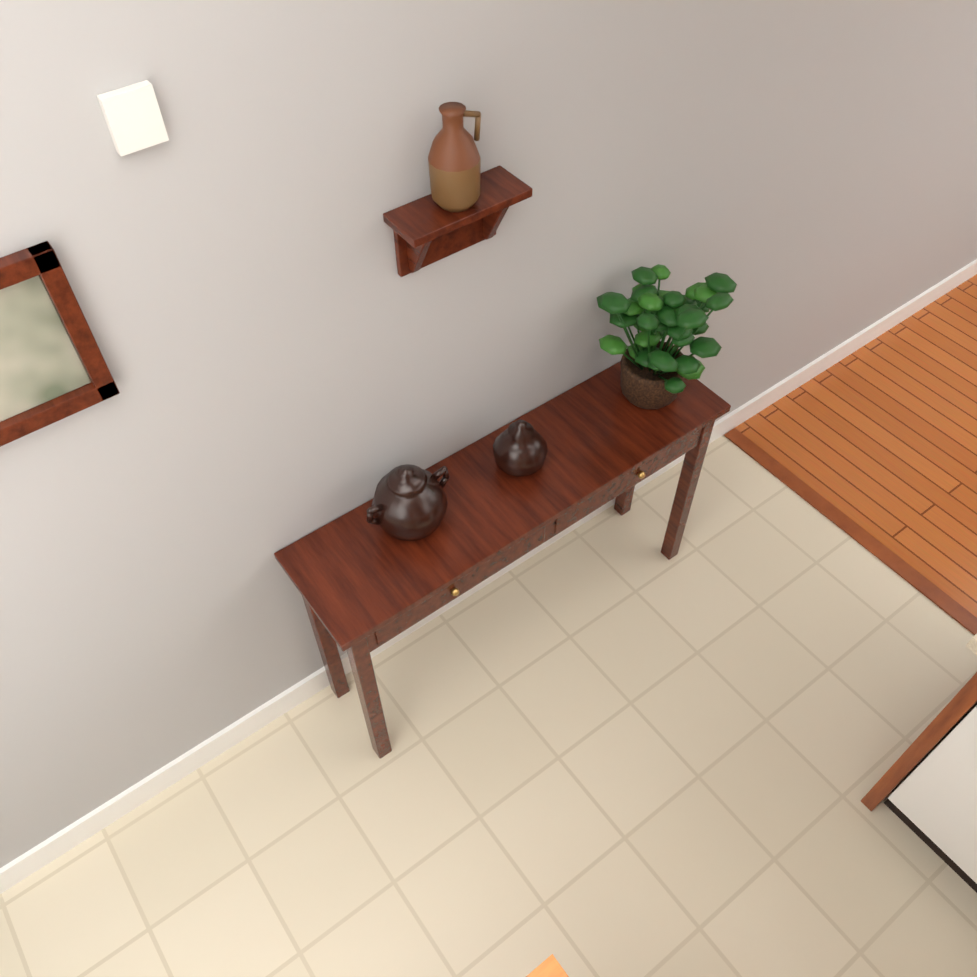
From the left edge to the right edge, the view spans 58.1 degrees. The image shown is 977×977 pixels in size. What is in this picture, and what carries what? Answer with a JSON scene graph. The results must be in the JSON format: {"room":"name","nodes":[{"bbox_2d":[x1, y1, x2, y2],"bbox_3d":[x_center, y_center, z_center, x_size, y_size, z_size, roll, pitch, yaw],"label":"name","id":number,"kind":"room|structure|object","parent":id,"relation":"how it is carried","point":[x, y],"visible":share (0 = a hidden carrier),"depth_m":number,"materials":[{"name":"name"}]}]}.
{"room":"entrance hall","nodes":[
{"label":"entrance hall","id":0,"kind":"room"},
{"bbox_2d":[0,432,976,976],"bbox_3d":[1.542,3.939,0.177,5.520,0.050,12.400,-30,57,-22],"label":"floor","id":1,"kind":"structure","parent":0,"point":[622,746],"depth_m":2.61,"materials":[{"name":"beige tile"}]},
{"bbox_2d":[274,361,730,758],"bbox_3d":[0.083,0.201,2.717,1.330,0.760,0.341,-30,57,-22],"label":"console table","id":2,"kind":"object","parent":1,"relation":"on","point":[364,587],"visible":0.85,"depth_m":2.38,"materials":[{"name":"brown wood"}]},
{"bbox_2d":[366,464,449,540],"bbox_3d":[-0.203,0.020,2.237,0.252,0.213,0.196,-30,57,-22],"label":"lidded pot","id":3,"kind":"object","parent":2,"relation":"on","point":[409,502],"visible":1,"depth_m":2.19,"materials":[{"name":"brown ceramic"}]},
{"bbox_2d":[493,420,547,476],"bbox_3d":[0.086,-0.120,2.378,0.150,0.170,0.150,-30,57,-22],"label":"pottery","id":4,"kind":"object","parent":2,"relation":"on","point":[520,449],"visible":1,"depth_m":2.34,"materials":[{"name":"brown ceramic"}]},
{"bbox_2d":[597,264,736,409],"bbox_3d":[0.479,-0.407,2.453,0.356,0.413,0.342,-30,57,-22],"label":"potted plant","id":5,"kind":"object","parent":2,"relation":"on","point":[655,370],"visible":1,"depth_m":2.35,"materials":[{"name":"green plant"}]},
{"bbox_2d":[526,954,568,976],"bbox_3d":[-0.057,1.508,1.660,0.880,0.746,0.570,-30,57,-22],"label":"work table","id":6,"kind":"object","parent":1,"relation":"on","point":[550,966],"visible":1,"depth_m":1.67,"materials":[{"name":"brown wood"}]},
{"bbox_2d":[861,634,976,892],"bbox_3d":[1.824,1.066,1.704,0.948,1.215,2.055,-30,57,-22],"label":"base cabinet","id":7,"kind":"object","parent":1,"relation":"on","point":[928,779],"visible":1,"depth_m":1.77,"materials":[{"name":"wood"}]},
{"bbox_2d":[0,0,976,867],"bbox_3d":[1.589,-1.601,2.765,7.520,2.950,0.120,-30,57,-22],"label":"wall","id":8,"kind":"structure","parent":0,"point":[288,354],"depth_m":2.02,"materials":[{"name":"grey paint"}]},
{"bbox_2d":[0,241,119,446],"bbox_3d":[-0.835,-0.205,1.454,0.350,0.320,0.029,-30,57,-22],"label":"picture frame","id":9,"kind":"object","parent":8,"relation":"attached to","point":[54,368],"depth_m":1.51,"materials":[{"name":"brown wood"}]},
{"bbox_2d":[96,80,168,155],"bbox_3d":[-0.548,-0.571,1.358,0.080,0.090,0.019,-30,57,-22],"label":"wall lamp","id":10,"kind":"object","parent":8,"relation":"attached to","point":[133,118],"visible":0.86,"depth_m":1.35,"materials":[{"name":"white"}]},
{"bbox_2d":[383,165,532,276],"bbox_3d":[-0.061,-0.543,1.873,0.300,0.160,0.114,-30,57,-22],"label":"wall shelf","id":11,"kind":"object","parent":8,"relation":"attached to","point":[428,230],"visible":0.94,"depth_m":1.83,"materials":[{"name":"brown wood"}]},
{"bbox_2d":[428,102,480,211],"bbox_3d":[-0.061,-0.654,1.730,0.117,0.200,0.104,-30,57,-22],"label":"jug","id":12,"kind":"object","parent":11,"relation":"on","point":[454,160],"visible":1,"depth_m":1.70,"materials":[{"name":"brown ceramic"}]},
{"bbox_2d":[0,259,976,893],"bbox_3d":[1.589,-0.630,3.812,7.400,0.100,0.015,-30,57,-22],"label":"baseboard","id":13,"kind":"structure","parent":8,"relation":"attached to","point":[66,839],"depth_m":2.79,"materials":[{"name":"white wood"}]},
{"bbox_2d":[730,274,976,616],"bbox_3d":[5.902,1.392,2.227,5.380,0.050,12.400,-30,57,-22],"label":"floor","id":14,"kind":"structure","parent":0,"point":[876,438],"depth_m":3.53,"materials":[{"name":"brown wood"}]},
{"bbox_2d":[724,428,976,634],"bbox_3d":[4.131,3.023,0.869,0.060,0.008,10.530,-30,57,-22],"label":"threshold strip","id":15,"kind":"object","parent":14,"relation":"on","point":[928,589],"depth_m":3.22,"materials":[{"name":"brown wood"}]}
]}

